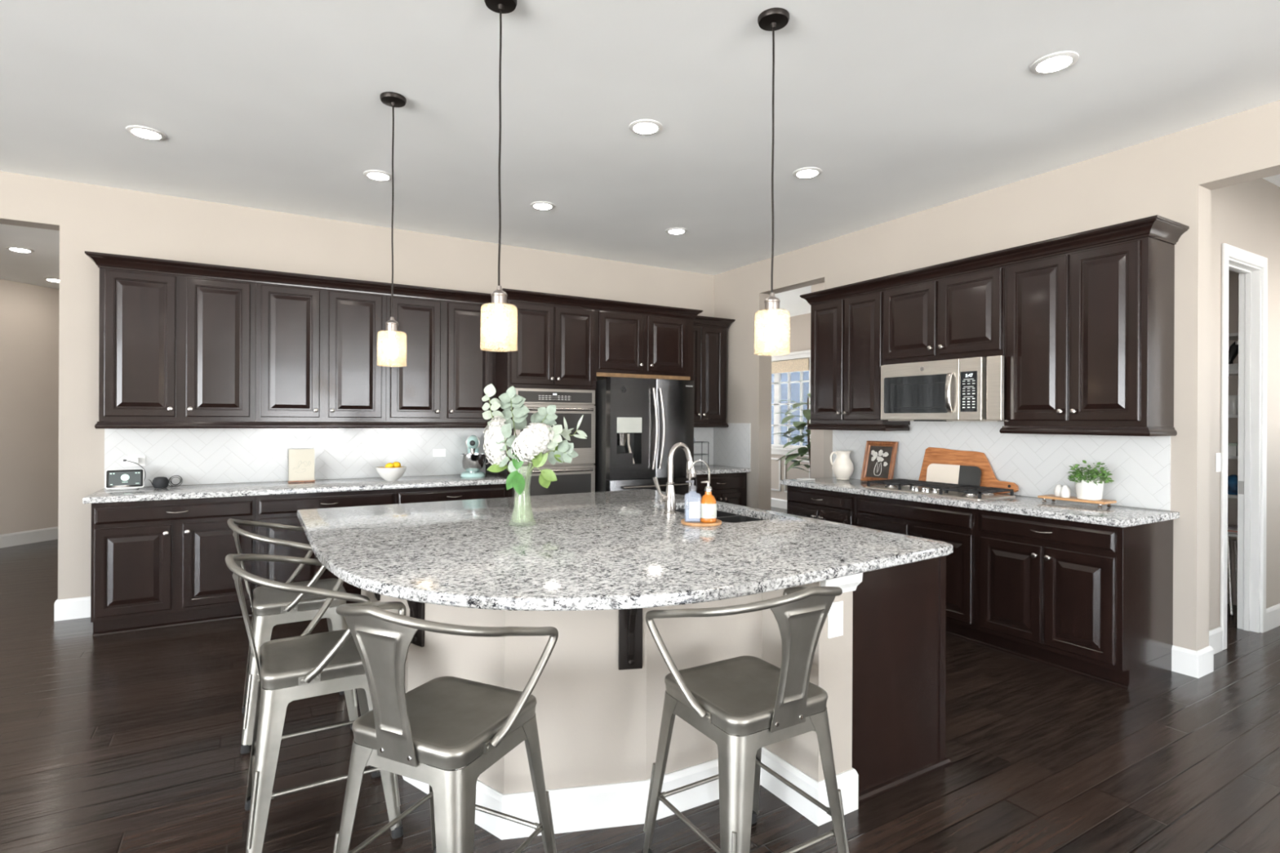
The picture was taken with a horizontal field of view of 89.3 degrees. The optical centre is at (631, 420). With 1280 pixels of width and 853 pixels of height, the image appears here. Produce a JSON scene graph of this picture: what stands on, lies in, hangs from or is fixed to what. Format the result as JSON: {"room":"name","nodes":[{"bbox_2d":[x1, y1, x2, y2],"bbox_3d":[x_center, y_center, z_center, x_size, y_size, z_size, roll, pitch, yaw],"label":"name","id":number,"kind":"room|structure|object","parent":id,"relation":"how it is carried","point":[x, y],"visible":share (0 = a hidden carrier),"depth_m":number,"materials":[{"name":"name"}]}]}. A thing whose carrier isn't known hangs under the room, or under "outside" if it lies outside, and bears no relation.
{"room":"kitchen","nodes":[
{"label":"kitchen","id":0,"kind":"room"},
{"bbox_2d":[0,279,59,534],"bbox_3d":[-6.861,-0.071,7.208,0.100,2.920,7.495,0,0,15],"label":"wall","id":1,"kind":"structure","parent":0,"point":[29,313],"depth_m":7.29,"materials":[{"name":"paint"}]},
{"bbox_2d":[0,526,57,548],"bbox_3d":[-6.811,1.316,7.194,0.016,0.145,7.495,0,0,15],"label":"baseboard","id":2,"kind":"structure","parent":1,"relation":"attached to","point":[9,540],"depth_m":7.28,"materials":[{"name":"white paint"}]},
{"bbox_2d":[0,223,59,288],"bbox_3d":[-7.322,-1.583,6.495,4.300,0.100,6.388,0,0,-30],"label":"ceiling","id":3,"kind":"structure","parent":0,"point":[31,268],"depth_m":6.05,"materials":[{"name":"paint"}]},
{"bbox_2d":[0,171,714,599],"bbox_3d":[-4.064,-0.140,4.605,11.830,3.084,0.170,0,0,-30],"label":"wall","id":4,"kind":"structure","parent":0,"point":[87,217],"depth_m":4.94,"materials":[{"name":"beige paint"}]},
{"bbox_2d":[53,596,90,621],"bbox_3d":[-3.943,1.330,4.670,0.294,0.145,0.184,0,0,-30],"label":"baseboard","id":5,"kind":"structure","parent":4,"relation":"attached to","point":[76,607],"depth_m":4.57,"materials":[{"name":"white paint"}]},
{"bbox_2d":[98,267,256,422],"bbox_3d":[-3.288,-0.512,4.750,0.921,1.045,0.360,0,0,-30],"label":"upper cabinet","id":6,"kind":"object","parent":4,"relation":"attached to","point":[172,348],"visible":1,"depth_m":4.61,"materials":[{"name":"brown wood"}]},
{"bbox_2d":[94,421,487,428],"bbox_3d":[-2.499,0.039,5.226,2.807,0.049,0.318,0,0,-30],"label":"rail","id":7,"kind":"object","parent":6,"relation":"attached to","point":[100,424],"visible":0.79,"depth_m":4.94,"materials":[{"name":"brown wood"}]},
{"bbox_2d":[84,251,735,328],"bbox_3d":[-1.275,-1.069,5.747,5.534,0.088,0.667,0,0,-30],"label":"crown molding","id":8,"kind":"structure","parent":6,"relation":"attached to","point":[105,260],"depth_m":5.25,"materials":[{"name":"brown wood"}]},
{"bbox_2d":[104,421,485,488],"bbox_3d":[-2.581,0.255,5.369,2.803,0.480,0.010,0,0,-30],"label":"tile backsplash","id":9,"kind":"structure","parent":4,"relation":"attached to","point":[197,455],"depth_m":5.19,"materials":[{"name":"tile"}]},
{"bbox_2d":[255,282,386,422],"bbox_3d":[-2.489,-0.508,5.217,0.929,1.045,0.360,0,0,-30],"label":"upper cabinet","id":10,"kind":"object","parent":4,"relation":"attached to","point":[317,354],"visible":0.96,"depth_m":5.08,"materials":[{"name":"brown wood"}]},
{"bbox_2d":[386,295,496,422],"bbox_3d":[-1.683,-0.504,5.688,0.935,1.045,0.360,0,0,-30],"label":"upper cabinet","id":11,"kind":"object","parent":4,"relation":"attached to","point":[445,376],"visible":0.9,"depth_m":5.55,"materials":[{"name":"brown wood"}]},
{"bbox_2d":[596,309,693,380],"bbox_3d":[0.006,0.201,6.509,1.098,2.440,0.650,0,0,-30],"label":"upper cabinet","id":12,"kind":"object","parent":4,"relation":"attached to","point":[629,345],"visible":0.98,"depth_m":6.26,"materials":[{"name":"brown wood"}]},
{"bbox_2d":[693,427,713,465],"bbox_3d":[0.630,0.270,7.246,0.714,0.480,0.010,0,0,-30],"label":"tile backsplash","id":13,"kind":"structure","parent":4,"relation":"attached to","point":[700,434],"depth_m":7.35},
{"bbox_2d":[693,324,728,427],"bbox_3d":[0.702,-0.468,7.082,0.672,1.094,0.360,0,0,-30],"label":"upper cabinet","id":14,"kind":"object","parent":4,"relation":"attached to","point":[709,343],"depth_m":7.00,"materials":[{"name":"brown wood"}]},
{"bbox_2d":[0,0,1279,319],"bbox_3d":[-0.275,-1.724,2.267,16.200,0.120,20.800,0,0,-30],"label":"ceiling","id":15,"kind":"structure","parent":0,"point":[904,108],"depth_m":3.38,"materials":[{"name":"paint"}]},
{"bbox_2d":[125,125,166,140],"bbox_3d":[-2.833,-1.666,3.784,0.190,0.020,0.190,0,0,-30],"label":"recessed light","id":16,"kind":"object","parent":15,"relation":"in","point":[148,133],"visible":1,"depth_m":3.76,"materials":[{"name":"white paint"}]},
{"bbox_2d":[131,128,160,139],"bbox_3d":[-2.833,-1.666,3.784,0.135,0.019,0.135,0,0,-30],"label":"diffuser","id":17,"kind":"object","parent":16,"relation":"attached to","point":[148,134],"depth_m":3.76,"materials":[{"name":"white"}]},
{"bbox_2d":[363,169,391,181],"bbox_3d":[-1.730,-1.661,4.428,0.190,0.020,0.190,0,0,-30],"label":"recessed light","id":18,"kind":"object","parent":15,"relation":"in","point":[375,175],"visible":0.98,"depth_m":4.40,"materials":[{"name":"white paint"}]},
{"bbox_2d":[377,91,406,367],"bbox_3d":[-1.239,-0.974,3.357,0.145,1.387,0.145,0,0,-30],"label":"pendant light","id":19,"kind":"object","parent":15,"relation":"hanging from","point":[393,100],"visible":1,"depth_m":3.34,"materials":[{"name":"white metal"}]},
{"bbox_2d":[480,0,517,351],"bbox_3d":[-0.522,-0.971,2.563,0.145,1.387,0.145,0,0,-30],"label":"pendant light","id":20,"kind":"object","parent":15,"relation":"hanging from","point":[499,329],"visible":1,"depth_m":2.56,"materials":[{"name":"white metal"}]},
{"bbox_2d":[490,285,507,307],"bbox_3d":[-0.524,-0.490,2.563,0.064,0.079,0.064,0,0,-30],"label":"socket","id":21,"kind":"object","parent":20,"relation":"attached to","point":[498,296],"depth_m":2.54,"materials":[{"name":"grey metal"}]},
{"bbox_2d":[629,119,662,134],"bbox_3d":[0.079,-1.652,3.679,0.190,0.020,0.190,0,0,-30],"label":"recessed light","id":22,"kind":"object","parent":15,"relation":"in","point":[644,126],"visible":1,"depth_m":3.65,"materials":[{"name":"white paint"}]},
{"bbox_2d":[633,123,657,133],"bbox_3d":[0.079,-1.652,3.679,0.135,0.019,0.135,0,0,-30],"label":"diffuser","id":23,"kind":"object","parent":22,"relation":"attached to","point":[638,128],"depth_m":3.66,"materials":[{"name":"white"}]},
{"bbox_2d":[754,7,790,355],"bbox_3d":[0.581,-0.966,2.672,0.145,1.387,0.145,0,0,-30],"label":"pendant light","id":24,"kind":"object","parent":15,"relation":"hanging from","point":[773,20],"visible":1,"depth_m":2.66,"materials":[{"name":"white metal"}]},
{"bbox_2d":[764,292,780,312],"bbox_3d":[0.579,-0.485,2.672,0.064,0.079,0.064,0,0,-30],"label":"socket","id":25,"kind":"object","parent":24,"relation":"attached to","point":[771,303],"depth_m":2.65,"materials":[{"name":"grey metal"}]},
{"bbox_2d":[792,167,822,178],"bbox_3d":[1.176,-1.647,4.343,0.190,0.020,0.190,0,0,-30],"label":"recessed light","id":26,"kind":"object","parent":15,"relation":"in","point":[806,172],"visible":1,"depth_m":4.31,"materials":[{"name":"white paint"}]},
{"bbox_2d":[1030,51,1079,74],"bbox_3d":[1.955,-1.644,3.001,0.190,0.020,0.190,0,0,-30],"label":"recessed light","id":27,"kind":"object","parent":15,"relation":"in","point":[1058,61],"visible":1,"depth_m":2.98,"materials":[{"name":"white paint"}]},
{"bbox_2d":[1036,56,1071,72],"bbox_3d":[1.955,-1.643,3.001,0.135,0.019,0.135,0,0,-30],"label":"diffuser","id":28,"kind":"object","parent":27,"relation":"attached to","point":[1050,64],"depth_m":2.99,"materials":[{"name":"white"}]},
{"bbox_2d":[0,506,1279,852],"bbox_3d":[-0.290,1.480,2.267,16.200,0.120,20.800,0,0,-30],"label":"floor","id":29,"kind":"structure","parent":0,"point":[126,742],"depth_m":2.71,"materials":[{"name":"brown wood"}]},
{"bbox_2d":[90,495,255,636],"bbox_3d":[-3.216,0.969,4.627,0.913,0.874,0.651,0,0,-30],"label":"base cabinet","id":30,"kind":"object","parent":29,"relation":"on","point":[154,564],"visible":0.91,"depth_m":4.35,"materials":[{"name":"brown wood"}]},
{"bbox_2d":[227,518,358,754],"bbox_3d":[-1.592,0.929,3.045,0.527,0.969,0.586,0,0,-30],"label":"bar stool","id":31,"kind":"object","parent":29,"relation":"on","point":[286,606],"visible":0.8,"depth_m":2.88,"materials":[{"name":"grey metal"}]},
{"bbox_2d":[225,553,403,852],"bbox_3d":[-1.120,0.931,2.278,0.527,0.969,0.586,0,0,-30],"label":"bar stool","id":32,"kind":"object","parent":29,"relation":"on","point":[303,662],"visible":0.9,"depth_m":2.13,"materials":[{"name":"grey metal"}]},
{"bbox_2d":[255,488,395,604],"bbox_3d":[-2.410,0.973,5.098,0.951,0.874,0.651,0,0,-30],"label":"base cabinet","id":33,"kind":"object","parent":29,"relation":"on","point":[273,508],"visible":0.24,"depth_m":4.73,"materials":[{"name":"brown wood"}]},
{"bbox_2d":[333,601,558,852],"bbox_3d":[-0.527,0.934,1.795,0.586,0.969,0.527,0,0,25],"label":"bar stool","id":34,"kind":"object","parent":29,"relation":"on","point":[443,725],"visible":1,"depth_m":1.67,"materials":[{"name":"grey metal"}]},
{"bbox_2d":[395,484,506,503],"bbox_3d":[-1.605,0.976,5.569,0.910,0.874,0.651,0,0,-30],"label":"base cabinet","id":35,"kind":"object","parent":29,"relation":"on","point":[406,495],"visible":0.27,"depth_m":5.30,"materials":[{"name":"brown wood"}]},
{"bbox_2d":[82,473,506,503],"bbox_3d":[-2.425,0.515,5.091,2.812,0.040,0.647,0,0,-30],"label":"countertop","id":36,"kind":"structure","parent":35,"relation":"on","point":[243,489],"depth_m":4.80,"materials":[{"name":"stone"}]},
{"bbox_2d":[105,468,144,489],"bbox_3d":[-3.592,0.419,4.597,0.215,0.141,0.096,0,0,-36],"label":"smart display","id":37,"kind":"object","parent":36,"relation":"on","point":[115,479],"visible":1,"depth_m":4.57,"materials":[{"name":"white plastic"}]},
{"bbox_2d":[149,475,182,488],"bbox_3d":[-3.397,0.448,4.708,0.211,0.085,0.099,0,0,-22],"label":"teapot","id":38,"kind":"object","parent":36,"relation":"on","point":[158,482],"visible":1,"depth_m":4.68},
{"bbox_2d":[288,448,315,482],"bbox_3d":[-2.632,0.362,5.169,0.192,0.264,0.040,0,0,-30],"label":"card","id":39,"kind":"object","parent":36,"relation":"on","point":[301,462],"visible":1,"depth_m":5.16,"materials":[{"name":"beige paper"}]},
{"bbox_2d":[376,466,406,480],"bbox_3d":[-1.978,0.441,5.332,0.238,0.112,0.238,0,0,-30],"label":"fruit bowl","id":40,"kind":"object","parent":36,"relation":"on","point":[386,473],"visible":0.98,"depth_m":5.25,"materials":[{"name":"white ceramic"}]},
{"bbox_2d":[459,435,489,477],"bbox_3d":[-1.425,0.317,5.789,0.265,0.365,0.321,0,0,-42],"label":"stand mixer","id":41,"kind":"object","parent":36,"relation":"on","point":[473,461],"visible":0.92,"depth_m":5.68,"materials":[{"name":"teal metal"}]},
{"bbox_2d":[459,453,489,472],"bbox_3d":[-1.388,0.380,5.750,0.268,0.161,0.221,0,0,-30],"label":"mixing bowl","id":42,"kind":"object","parent":41,"relation":"on","point":[471,462],"depth_m":5.66,"materials":[{"name":"silver metal"}]},
{"bbox_2d":[485,300,596,497],"bbox_3d":[-0.838,0.197,6.016,0.855,2.440,0.650,0,0,-30],"label":"tall cabinet","id":43,"kind":"object","parent":29,"relation":"on","point":[557,348],"visible":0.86,"depth_m":5.75,"materials":[{"name":"brown wood"}]},
{"bbox_2d":[511,387,595,497],"bbox_3d":[-0.804,0.394,5.982,0.782,1.342,0.645,0,0,-30],"label":"double wall oven","id":44,"kind":"object","parent":43,"relation":"in","point":[578,476],"visible":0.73,"depth_m":5.82,"materials":[{"name":"silver metal"}]},
{"bbox_2d":[595,377,693,497],"bbox_3d":[0.017,0.519,6.336,0.923,1.805,0.863,0,0,-30],"label":"refrigerator","id":45,"kind":"object","parent":29,"relation":"on","point":[639,420],"visible":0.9,"depth_m":5.97,"materials":[{"name":"black metal"}]},
{"bbox_2d":[595,379,607,492],"bbox_3d":[-0.020,0.513,6.400,0.917,1.755,0.715,0,0,-30],"label":"panel","id":46,"kind":"object","parent":45,"relation":"in","point":[602,385],"depth_m":5.94,"materials":[{"name":"brown wood"}]},
{"bbox_2d":[360,515,951,839],"bbox_3d":[-0.224,0.983,3.098,2.279,0.874,2.330,0,0,-30],"label":"kitchen island","id":47,"kind":"object","parent":29,"relation":"on","point":[879,658],"visible":0.48,"depth_m":2.35,"materials":[{"name":"beige paint"}]},
{"bbox_2d":[297,488,952,610],"bbox_3d":[-0.240,0.526,3.124,2.316,0.040,2.516,0,0,-30],"label":"island countertop","id":48,"kind":"structure","parent":47,"relation":"on","point":[615,549],"depth_m":2.52,"materials":[{"name":"stone"}]},
{"bbox_2d":[652,442,696,514],"bbox_3d":[0.239,0.315,3.540,0.267,0.386,0.068,0,0,-30],"label":"kitchen faucet","id":49,"kind":"object","parent":48,"relation":"on","point":[669,500],"visible":0.98,"depth_m":3.51,"materials":[{"name":"silver metal"}]},
{"bbox_2d":[663,482,676,514],"bbox_3d":[0.209,0.422,3.523,0.068,0.170,0.068,0,0,-30],"label":"faucet","id":50,"kind":"object","parent":49,"relation":"attached to","point":[669,500],"depth_m":3.50,"materials":[{"name":"silver metal"}]},
{"bbox_2d":[680,518,721,526],"bbox_3d":[0.341,0.501,3.183,0.200,0.015,0.200,0,0,-30],"label":"soap tray","id":51,"kind":"object","parent":48,"relation":"on","point":[693,523],"visible":0.69,"depth_m":3.12,"materials":[{"name":"brown wood"}]},
{"bbox_2d":[684,480,700,520],"bbox_3d":[0.299,0.395,3.175,0.080,0.204,0.058,0,0,0],"label":"soap bottle","id":52,"kind":"object","parent":51,"relation":"on","point":[693,513],"visible":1,"depth_m":3.15,"materials":[{"name":"grey plastic"}]},
{"bbox_2d":[700,480,716,523],"bbox_3d":[0.374,0.397,3.171,0.082,0.202,0.082,0,0,0],"label":"soap bottle","id":53,"kind":"object","parent":51,"relation":"on","point":[708,501],"visible":0.99,"depth_m":3.14,"materials":[{"name":"plastic"}]},
{"bbox_2d":[675,508,764,522],"bbox_3d":[0.463,0.646,3.631,0.422,0.198,0.792,0,0,-30],"label":"sink","id":54,"kind":"object","parent":48,"relation":"in","point":[725,517],"visible":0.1,"depth_m":3.69,"materials":[{"name":"metal"}]},
{"bbox_3d":[-0.527,0.361,3.127,0.132,0.286,0.132,0,0,-30],"label":"flower vase","id":55,"kind":"object","parent":48,"relation":"on","visible":0},
{"bbox_2d":[481,383,521,508],"bbox_3d":[-0.628,0.139,3.148,0.211,0.630,0.047,0,0,0],"label":"branch","id":56,"kind":"object","parent":55,"relation":"in","point":[490,390],"visible":0.66,"depth_m":3.15,"materials":[{"name":"green plant"}]},
{"bbox_2d":[482,415,521,518],"bbox_3d":[-0.633,0.226,3.134,0.169,0.495,0.135,0,0,-30],"label":"hydrangea","id":57,"kind":"object","parent":55,"relation":"in","point":[493,434],"visible":0.79,"depth_m":3.09,"materials":[{"name":"white plant"}]},
{"bbox_2d":[496,423,521,514],"bbox_3d":[-0.585,0.235,3.073,0.133,0.439,0.084,0,0,-6],"label":"branch","id":58,"kind":"object","parent":55,"relation":"in","point":[506,429],"visible":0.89,"depth_m":3.08,"materials":[{"name":"green plant"}]},
{"bbox_2d":[498,386,529,497],"bbox_3d":[-0.575,0.144,3.159,0.160,0.620,0.069,0,0,1],"label":"branch","id":59,"kind":"object","parent":55,"relation":"in","point":[509,400],"visible":0.81,"depth_m":3.15,"materials":[{"name":"green plant"}]},
{"bbox_2d":[506,451,524,512],"bbox_3d":[-0.550,0.284,3.074,0.091,0.320,0.057,0,0,-30],"label":"stem","id":60,"kind":"object","parent":55,"relation":"in","point":[515,479],"visible":0.96,"depth_m":3.07,"materials":[{"name":"green plant"}]},
{"bbox_2d":[511,422,554,518],"bbox_3d":[-0.470,0.242,3.097,0.213,0.466,0.202,0,0,-30],"label":"hydrangea","id":61,"kind":"object","parent":55,"relation":"in","point":[534,439],"visible":0.94,"depth_m":3.04,"materials":[{"name":"white plant"}]},
{"bbox_2d":[522,452,556,502],"bbox_3d":[-0.443,0.281,3.093,0.172,0.327,0.063,0,0,1],"label":"stem","id":62,"kind":"object","parent":55,"relation":"in","point":[546,477],"visible":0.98,"depth_m":3.08,"materials":[{"name":"green plant"}]},
{"bbox_2d":[524,404,557,499],"bbox_3d":[-0.446,0.190,3.178,0.164,0.529,0.070,0,0,-6],"label":"branch","id":63,"kind":"object","parent":55,"relation":"in","point":[549,419],"visible":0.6,"depth_m":3.17,"materials":[{"name":"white plant"}]},
{"bbox_2d":[521,424,562,514],"bbox_3d":[-0.430,0.238,3.084,0.203,0.433,0.054,0,0,6],"label":"branch","id":64,"kind":"object","parent":55,"relation":"in","point":[557,429],"visible":0.77,"depth_m":3.08,"materials":[{"name":"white plant"}]},
{"bbox_2d":[522,440,578,514],"bbox_3d":[-0.392,0.274,3.108,0.266,0.362,0.053,0,0,5],"label":"branch","id":65,"kind":"object","parent":55,"relation":"in","point":[565,449],"visible":0.99,"depth_m":3.10,"materials":[{"name":"green plant"}]},
{"bbox_2d":[524,414,586,514],"bbox_3d":[-0.370,0.214,3.148,0.307,0.483,0.026,0,0,-2],"label":"twig","id":66,"kind":"object","parent":55,"relation":"in","point":[566,432],"visible":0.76,"depth_m":3.15,"materials":[{"name":"green plant"}]},
{"bbox_2d":[827,600,843,638],"bbox_3d":[0.733,0.717,2.331,0.074,0.125,0.006,0,0,-30],"label":"outlet","id":67,"kind":"object","parent":47,"relation":"attached to","point":[835,615],"depth_m":2.33,"materials":[{"name":"white plastic"}]},
{"bbox_2d":[693,472,746,506],"bbox_3d":[0.780,0.988,6.963,0.699,0.874,0.651,0,0,-30],"label":"base cabinet","id":68,"kind":"object","parent":29,"relation":"on","point":[731,488],"visible":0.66,"depth_m":6.75,"materials":[{"name":"brown wood"}]},
{"bbox_2d":[693,464,751,475],"bbox_3d":[0.789,0.530,6.970,0.715,0.040,0.647,0,0,-30],"label":"countertop","id":69,"kind":"structure","parent":68,"relation":"on","point":[714,469],"depth_m":6.78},
{"bbox_2d":[640,586,848,852],"bbox_3d":[0.360,0.938,1.982,0.586,0.969,0.527,0,0,-30],"label":"bar stool","id":70,"kind":"object","parent":29,"relation":"on","point":[756,700],"visible":1,"depth_m":1.85,"materials":[{"name":"grey metal"}]},
{"bbox_2d":[771,393,810,478],"bbox_3d":[2.469,0.518,9.168,0.986,1.828,0.873,0,0,1],"label":"fiddle leaf fig","id":71,"kind":"object","parent":29,"relation":"on","point":[798,425],"visible":0.46,"depth_m":9.16,"materials":[{"name":"green plant"}]},
{"bbox_2d":[786,485,857,525],"bbox_3d":[1.754,0.992,5.380,0.651,0.874,0.742,0,0,-30],"label":"base cabinet","id":72,"kind":"object","parent":29,"relation":"on","point":[838,507],"visible":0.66,"depth_m":5.19,"materials":[{"name":"brown wood"}]},
{"bbox_2d":[857,493,985,644],"bbox_3d":[2.197,0.994,4.653,0.619,0.874,0.955,0,0,-30],"label":"base cabinet","id":73,"kind":"object","parent":29,"relation":"on","point":[958,526],"visible":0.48,"depth_m":4.25,"materials":[{"name":"brown wood"}]},
{"bbox_2d":[780,476,1179,527],"bbox_3d":[2.196,0.537,4.625,0.654,0.040,2.543,0,0,-30],"label":"countertop","id":74,"kind":"structure","parent":73,"relation":"on","point":[1118,516],"depth_m":3.96,"materials":[{"name":"stone"}]},
{"bbox_2d":[830,450,853,479],"bbox_3d":[1.829,0.388,5.617,0.180,0.254,0.180,0,0,45],"label":"pitcher","id":75,"kind":"object","parent":74,"relation":"on","point":[842,467],"visible":1,"depth_m":5.56,"materials":[{"name":"beige ceramic"}]},
{"bbox_2d":[860,440,897,481],"bbox_3d":[2.048,0.346,5.374,0.097,0.340,0.300,0,0,-30],"label":"framed picture","id":76,"kind":"object","parent":74,"relation":"on","point":[879,459],"visible":0.98,"depth_m":5.37,"materials":[{"name":"brown wood"}]},
{"bbox_2d":[865,478,1015,500],"bbox_3d":[2.183,0.491,4.654,0.420,0.052,0.905,0,0,-30],"label":"gas cooktop","id":77,"kind":"object","parent":74,"relation":"in","point":[924,487],"visible":1,"depth_m":4.53,"materials":[{"name":"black metal"}]},
{"bbox_2d":[925,463,981,486],"bbox_3d":[2.360,0.425,4.769,0.042,0.190,0.420,0,0,-30],"label":"serving board","id":78,"kind":"object","parent":74,"relation":"on","point":[937,473],"visible":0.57,"depth_m":4.75,"materials":[{"name":"beige stone"}]},
{"bbox_2d":[918,447,1018,493],"bbox_3d":[2.450,0.366,4.748,0.069,0.310,0.766,0,0,-30],"label":"cutting board","id":79,"kind":"object","parent":74,"relation":"on","point":[932,455],"visible":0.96,"depth_m":4.75,"materials":[{"name":"brown wood"}]},
{"bbox_2d":[1037,494,1116,508],"bbox_3d":[2.708,0.497,3.953,0.150,0.044,0.370,0,0,-30],"label":"serving board","id":80,"kind":"object","parent":74,"relation":"on","point":[1044,497],"visible":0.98,"depth_m":3.89,"materials":[{"name":"brown wood"}]},
{"bbox_2d":[1066,460,1114,500],"bbox_3d":[2.748,0.360,3.895,0.236,0.230,0.239,0,0,31],"label":"potted plant","id":81,"kind":"object","parent":80,"relation":"on","point":[1086,487],"visible":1,"depth_m":3.85,"materials":[{"name":"green plant"}]},
{"bbox_2d":[978,509,1173,689],"bbox_3d":[2.624,0.996,3.892,0.651,0.874,0.786,0,0,-30],"label":"base cabinet","id":82,"kind":"object","parent":29,"relation":"on","point":[1095,602],"visible":0.94,"depth_m":3.64,"materials":[{"name":"brown wood"}]},
{"bbox_2d":[1226,536,1237,614],"bbox_3d":[4.458,1.162,4.897,0.187,0.566,0.222,0,0,-44],"label":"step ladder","id":83,"kind":"object","parent":29,"relation":"on","point":[1229,591],"visible":0.4,"depth_m":4.85,"materials":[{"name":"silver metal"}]},
{"bbox_2d":[770,313,810,500],"bbox_3d":[2.358,-0.110,10.819,0.150,3.084,7.700,0,0,-30],"label":"wall","id":84,"kind":"structure","parent":0,"point":[800,325],"depth_m":10.32,"materials":[{"name":"beige paint"}]},
{"bbox_2d":[771,370,808,448],"bbox_3d":[2.409,-0.183,10.703,0.060,1.270,1.550,0,0,-30],"label":"window","id":85,"kind":"structure","parent":84,"relation":"in","point":[777,383],"depth_m":10.64,"materials":[{"name":"white paint"}]},
{"bbox_2d":[771,358,808,373],"bbox_3d":[2.336,-0.861,10.659,0.014,0.185,1.540,0,0,-30],"label":"window shade","id":86,"kind":"object","parent":84,"relation":"attached to","point":[798,365],"visible":0.64,"depth_m":10.32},
{"bbox_2d":[771,350,810,456],"bbox_3d":[2.331,-0.258,10.657,0.059,1.640,1.790,0,0,-30],"label":"trim","id":87,"kind":"structure","parent":84,"relation":"attached to","point":[806,353],"depth_m":10.29,"materials":[{"name":"white paint"}]},
{"bbox_2d":[810,282,824,478],"bbox_3d":[2.002,-0.112,6.325,0.360,3.084,0.340,0,0,-30],"label":"pier","id":88,"kind":"object","parent":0,"point":[816,435],"depth_m":6.31,"materials":[{"name":"beige paint"}]},
{"bbox_2d":[714,100,1279,650],"bbox_3d":[4.555,-0.100,1.413,0.170,3.084,14.042,0,0,-30],"label":"wall","id":89,"kind":"structure","parent":0,"point":[1172,176],"depth_m":3.98,"materials":[{"name":"beige paint"}]},
{"bbox_2d":[713,422,751,468],"bbox_3d":[1.097,0.272,7.147,0.010,0.480,0.632,0,0,-30],"label":"tile backsplash","id":90,"kind":"structure","parent":89,"relation":"attached to","point":[731,444],"depth_m":7.11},
{"bbox_2d":[807,290,910,431],"bbox_3d":[1.889,-0.463,5.431,0.380,1.094,0.819,0,0,-30],"label":"upper cabinet","id":91,"kind":"object","parent":89,"relation":"attached to","point":[847,334],"depth_m":5.31,"materials":[{"name":"brown wood"}]},
{"bbox_2d":[800,214,1189,305],"bbox_3d":[2.314,-1.053,4.690,0.397,0.088,2.620,0,0,-30],"label":"crown molding","id":92,"kind":"structure","parent":91,"relation":"attached to","point":[1157,227],"depth_m":4.11,"materials":[{"name":"brown wood"}]},
{"bbox_2d":[884,266,1004,364],"bbox_3d":[2.314,-0.714,4.705,0.380,0.588,0.934,0,0,-30],"label":"upper cabinet","id":93,"kind":"object","parent":89,"relation":"attached to","point":[962,316],"visible":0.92,"depth_m":4.56,"materials":[{"name":"brown wood"}]},
{"bbox_2d":[880,355,1004,421],"bbox_3d":[2.277,-0.202,4.640,0.478,0.424,0.930,0,0,-30],"label":"microwave","id":94,"kind":"object","parent":93,"relation":"attached to","point":[971,388],"visible":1,"depth_m":4.47,"materials":[{"name":"silver metal"}]},
{"bbox_2d":[832,421,1170,511],"bbox_3d":[2.463,0.050,4.811,0.010,0.936,2.510,0,0,-30],"label":"tile backsplash","id":95,"kind":"structure","parent":89,"relation":"attached to","point":[1140,466],"depth_m":4.35,"materials":[{"name":"tile"}]},
{"bbox_2d":[999,236,1177,436],"bbox_3d":[2.748,-0.459,3.961,0.380,1.095,0.823,0,0,-30],"label":"upper cabinet","id":96,"kind":"object","parent":89,"relation":"attached to","point":[1089,333],"depth_m":3.77,"materials":[{"name":"brown wood"}]},
{"bbox_2d":[1226,270,1238,605],"bbox_3d":[3.640,-0.104,5.287,1.820,3.084,1.945,0,0,-30],"label":"wall","id":97,"kind":"structure","parent":0,"point":[1233,423],"depth_m":5.07,"materials":[{"name":"paint"}]},
{"bbox_2d":[1228,370,1238,376],"bbox_3d":[4.229,-0.358,5.568,0.319,0.022,1.833,0,0,-30],"label":"shelf","id":98,"kind":"object","parent":97,"relation":"attached to","point":[1231,373],"visible":0.02,"depth_m":4.84,"materials":[{"name":"white paint"}]},
{"bbox_2d":[1228,340,1238,370],"bbox_3d":[4.568,-0.483,4.911,0.120,0.230,0.139,0,0,-30],"label":"food processor","id":99,"kind":"object","parent":98,"relation":"on","point":[1233,348],"visible":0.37,"depth_m":4.89,"materials":[{"name":"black plastic"}]},
{"bbox_2d":[1208,177,1279,630],"bbox_3d":[5.069,-0.097,4.932,4.270,3.084,0.110,0,0,-30],"label":"wall","id":100,"kind":"structure","parent":0,"point":[1246,215],"depth_m":4.30,"materials":[{"name":"beige paint"}]},
{"bbox_2d":[1171,626,1222,678],"bbox_3d":[3.417,1.365,3.833,0.692,0.145,0.127,0,0,-30],"label":"baseboard","id":101,"kind":"structure","parent":100,"relation":"attached to","point":[1198,664],"depth_m":3.67,"materials":[{"name":"white paint"}]},
{"bbox_2d":[1220,243,1267,649],"bbox_3d":[3.979,0.167,4.286,0.723,2.545,0.130,0,0,-30],"label":"door frame","id":102,"kind":"structure","parent":100,"relation":"in","point":[1251,268],"depth_m":4.40,"materials":[{"name":"white paint"}]},
{"bbox_2d":[1266,603,1279,631],"bbox_3d":[5.582,1.375,5.163,2.939,0.145,0.016,0,0,-30],"label":"baseboard","id":103,"kind":"structure","parent":100,"relation":"attached to","point":[1273,613],"depth_m":4.48,"materials":[{"name":"white paint"}]},
{"label":"outside","id":104,"kind":"structure","parent":0,"visible":0},
{"bbox_2d":[771,371,808,445],"bbox_3d":[6.079,-3.200,12.811,5.000,9.300,18.800,0,0,-30],"label":"house","id":105,"kind":"structure","parent":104,"point":[795,376],"depth_m":13.63,"materials":[{"name":"blue"}]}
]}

